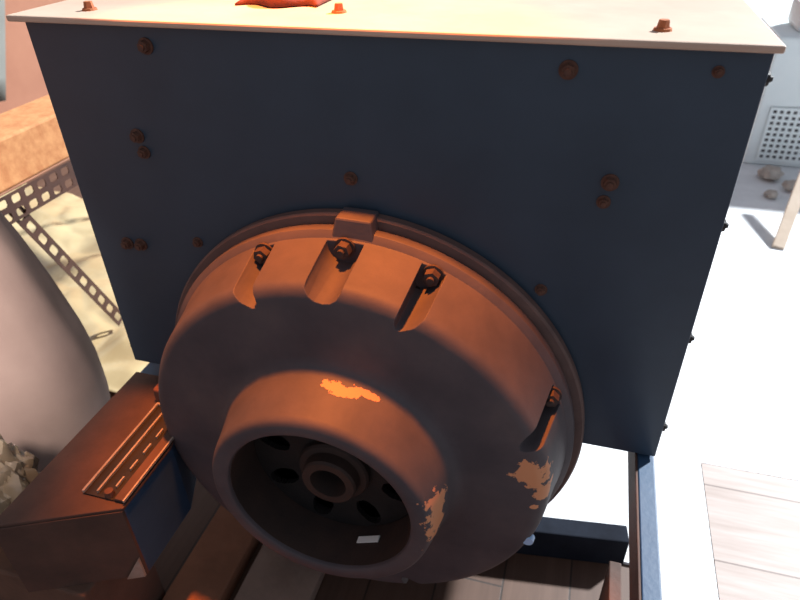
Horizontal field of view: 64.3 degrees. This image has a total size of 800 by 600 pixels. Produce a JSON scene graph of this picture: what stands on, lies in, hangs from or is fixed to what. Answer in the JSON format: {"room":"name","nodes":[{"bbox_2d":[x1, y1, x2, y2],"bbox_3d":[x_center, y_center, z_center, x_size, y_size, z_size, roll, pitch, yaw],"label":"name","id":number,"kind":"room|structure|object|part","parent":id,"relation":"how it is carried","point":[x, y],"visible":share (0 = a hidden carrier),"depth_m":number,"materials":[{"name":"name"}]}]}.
{"room":"outdoor workshop yard","nodes":[
{"label":"outdoor workshop yard","id":0,"kind":"room"},
{"bbox_2d":[0,0,64,113],"bbox_3d":[-1.807,-2.496,3.721,0.120,2.600,12.000,8,35,14],"label":"wall","id":1,"kind":"structure","parent":0,"point":[25,83],"depth_m":3.37,"materials":[{"name":"paint"}]},
{"bbox_2d":[0,0,5,101],"bbox_3d":[-2.126,-1.662,2.322,0.094,2.101,2.703,8,35,14],"label":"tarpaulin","id":2,"kind":"object","parent":1,"relation":"hanging from","point":[2,2],"visible":1,"depth_m":3.18,"materials":[{"name":"white fabric"}]},
{"bbox_2d":[27,160,629,599],"bbox_3d":[2.411,-0.767,3.446,8.600,0.120,12.000,8,35,14],"label":"floor","id":3,"kind":"structure","parent":0,"point":[520,576],"depth_m":1.39,"materials":[{"name":"brown wood"}]},
{"bbox_2d":[0,212,109,471],"bbox_3d":[-0.983,0.076,1.384,0.617,0.930,0.428,8,35,14],"label":"vase","id":4,"kind":"object","parent":3,"relation":"on","point":[53,381],"visible":0.72,"depth_m":1.29,"materials":[{"name":"white ceramic"}]},
{"bbox_2d":[0,157,121,325],"bbox_3d":[-1.053,-0.332,2.264,0.423,0.622,1.150,8,35,14],"label":"rack","id":5,"kind":"object","parent":3,"relation":"on","point":[11,209],"visible":0.26,"depth_m":1.76,"materials":[{"name":"painted metal"},{"name":"steel"}]},
{"bbox_2d":[0,94,68,192],"bbox_3d":[-0.988,-0.537,1.899,0.166,0.123,0.770,8,35,14],"label":"carton","id":6,"kind":"object","parent":5,"relation":"on","point":[31,139],"visible":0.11,"depth_m":1.70,"materials":[{"name":"brown cardboard"}]},
{"bbox_2d":[0,183,148,392],"bbox_3d":[-1.137,-0.104,2.359,1.600,0.119,1.125,8,35,14],"label":"tarp","id":7,"kind":"object","parent":3,"relation":"on","point":[65,218],"visible":0.2,"depth_m":2.44,"materials":[{"name":"beige fabric"}]},
{"bbox_2d":[0,546,165,599],"bbox_3d":[-0.661,0.554,1.263,0.298,0.262,0.157,8,35,14],"label":"wooden block","id":8,"kind":"object","parent":3,"relation":"on","point":[149,587],"visible":0.28,"depth_m":1.16,"materials":[{"name":"brown wood"}]},
{"bbox_2d":[0,434,39,513],"bbox_3d":[-0.719,0.338,1.136,0.186,0.239,0.164,8,35,14],"label":"plastic bag","id":9,"kind":"object","parent":8,"relation":"on","point":[18,468],"visible":0.4,"depth_m":1.09,"materials":[{"name":"grey plastic"}]},
{"bbox_2d":[0,372,195,591],"bbox_3d":[-0.504,0.326,1.173,0.186,0.210,0.388,8,35,14],"label":"box","id":10,"kind":"object","parent":8,"relation":"on","point":[107,506],"visible":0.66,"depth_m":1.09,"materials":[{"name":"blue paint"}]},
{"bbox_3d":[-0.545,0.422,1.066,0.201,0.172,0.005,-6,34,-7],"label":"plate","id":11,"kind":"part","parent":10,"relation":"part of","materials":[{"name":"brown wood"}]},
{"bbox_3d":[-0.506,0.267,1.135,0.185,0.006,0.386,8,35,14],"label":"lid","id":12,"kind":"part","parent":10,"relation":"part of","materials":[{"name":"brown metal"}]},
{"bbox_2d":[82,402,173,503],"bbox_3d":[-0.454,0.262,1.122,0.082,0.014,0.218,8,35,14],"label":"grille","id":13,"kind":"object","parent":10,"relation":"attached to","point":[127,469],"depth_m":1.10,"materials":[{"name":"metal"}]},
{"bbox_2d":[162,505,259,599],"bbox_3d":[-0.451,0.675,1.271,0.116,0.045,0.650,8,35,14],"label":"timber","id":14,"kind":"object","parent":3,"relation":"on","point":[219,559],"visible":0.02,"depth_m":1.39,"materials":[{"name":"brown wood"}]},
{"bbox_2d":[234,544,324,599],"bbox_3d":[-0.302,0.705,1.234,0.155,0.030,0.640,8,35,14],"label":"timber","id":15,"kind":"object","parent":3,"relation":"on","point":[271,576],"visible":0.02,"depth_m":1.36,"materials":[{"name":"brown wood"}]},
{"bbox_2d":[141,362,661,599],"bbox_3d":[-0.054,0.385,1.313,1.005,0.462,1.510,8,35,14],"label":"base frame","id":16,"kind":"object","parent":3,"relation":"on","point":[644,562],"visible":0.05,"depth_m":0.98,"materials":[{"name":"blue paint"}]},
{"bbox_3d":[-0.384,0.008,1.641,0.110,0.130,0.760,8,35,14],"label":"rail","id":17,"kind":"part","parent":16,"relation":"part of","materials":[{"name":"metal"}]},
{"bbox_2d":[6,0,785,583],"bbox_3d":[0.002,-0.068,1.291,1.028,1.030,1.002,8,35,14],"label":"machine","id":18,"kind":"object","parent":16,"relation":"on","point":[388,269],"visible":1,"depth_m":0.91,"materials":[{"name":"blue paint"}]},
{"bbox_2d":[235,0,328,6],"bbox_3d":[-0.163,-0.488,0.987,0.130,0.036,0.184,8,35,14],"label":"rag","id":19,"kind":"object","parent":18,"relation":"on","point":[269,3],"visible":1,"depth_m":0.93,"materials":[{"name":"red fabric"}]},
{"bbox_3d":[-0.073,0.210,1.123,0.630,0.630,0.008,8,35,14],"label":"plate","id":20,"kind":"part","parent":18,"relation":"part of","materials":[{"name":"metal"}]},
{"bbox_3d":[0.025,-0.546,1.106,1.027,0.009,0.762,8,35,14],"label":"panel","id":21,"kind":"part","parent":18,"relation":"part of","materials":[{"name":"paint"}]},
{"bbox_3d":[0.306,0.772,0.962,0.022,0.200,0.730,8,35,14],"label":"sill","id":22,"kind":"part","parent":16,"relation":"part of","materials":[{"name":"brown wood"}]},
{"bbox_3d":[0.412,0.288,1.085,0.026,0.065,1.510,8,35,14],"label":"rail","id":23,"kind":"part","parent":16,"relation":"part of","materials":[{"name":"blue metal"}]},
{"bbox_2d":[516,517,628,565],"bbox_3d":[0.104,0.514,1.452,0.790,0.085,0.044,4,34,8],"label":"bar","id":24,"kind":"object","parent":3,"relation":"on","point":[587,541],"visible":0.4,"depth_m":1.39,"materials":[{"name":"metal"}]},
{"bbox_2d":[654,353,718,599],"bbox_3d":[1.272,-0.695,3.259,0.116,0.016,7.000,8,35,14],"label":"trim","id":25,"kind":"structure","parent":3,"relation":"on","point":[687,569],"depth_m":1.51,"materials":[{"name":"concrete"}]},
{"bbox_2d":[742,16,799,166],"bbox_3d":[2.173,-1.021,3.156,0.790,0.606,0.514,8,35,14],"label":"wall","id":26,"kind":"structure","parent":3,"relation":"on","point":[774,139],"depth_m":3.06,"materials":[{"name":"white paint"}]},
{"bbox_2d":[756,107,799,162],"bbox_3d":[1.953,-0.788,3.074,0.362,0.262,0.009,8,35,14],"label":"grille","id":27,"kind":"object","parent":26,"relation":"attached to","point":[778,137],"depth_m":3.10,"materials":[{"name":"grey metal"}]},
{"bbox_2d":[788,0,799,31],"bbox_3d":[1.964,-1.340,2.987,0.200,0.120,0.250,8,35,14],"label":"block","id":28,"kind":"object","parent":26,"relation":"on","point":[794,14],"visible":1,"depth_m":3.00,"materials":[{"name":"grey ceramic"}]},
{"bbox_2d":[543,443,628,564],"bbox_3d":[0.343,0.188,1.995,0.820,0.008,1.275,8,35,14],"label":"floor","id":29,"kind":"structure","parent":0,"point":[596,490],"depth_m":1.56,"materials":[{"name":"concrete"}]},
{"bbox_2d":[686,0,799,480],"bbox_3d":[4.480,-1.535,4.387,5.282,0.014,8.536,8,35,14],"label":"floor","id":30,"kind":"structure","parent":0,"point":[743,357],"depth_m":2.04,"materials":[{"name":"concrete"}]},
{"bbox_2d":[757,165,784,180],"bbox_3d":[1.773,-0.607,3.042,0.116,0.064,0.113,8,35,14],"label":"rubble","id":31,"kind":"object","parent":30,"relation":"on","point":[774,173],"visible":1,"depth_m":3.02,"materials":[{"name":"grey stone"}]},
{"bbox_2d":[763,189,778,197],"bbox_3d":[1.680,-0.482,2.885,0.060,0.037,0.061,23,41,32],"label":"rubble","id":32,"kind":"object","parent":30,"relation":"on","point":[770,193],"visible":1,"depth_m":2.87,"materials":[{"name":"grey stone"}]},
{"bbox_2d":[771,171,799,249],"bbox_3d":[1.666,-0.493,2.634,0.046,0.356,0.648,20,40,28],"label":"wooden stick","id":33,"kind":"object","parent":30,"relation":"on","point":[792,208],"visible":1,"depth_m":2.55,"materials":[{"name":"brown wood"}]},
{"bbox_2d":[781,180,795,190],"bbox_3d":[1.803,-0.526,2.936,0.073,0.049,0.081,8,35,14],"label":"rubble","id":34,"kind":"object","parent":30,"relation":"on","point":[787,184],"visible":0.64,"depth_m":2.92,"materials":[{"name":"grey stone"}]},
{"bbox_2d":[701,463,799,599],"bbox_3d":[3.106,1.184,0.419,5.282,0.016,1.460,8,35,14],"label":"floor","id":35,"kind":"structure","parent":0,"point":[754,518],"depth_m":1.45,"materials":[{"name":"white wood"}]}
]}

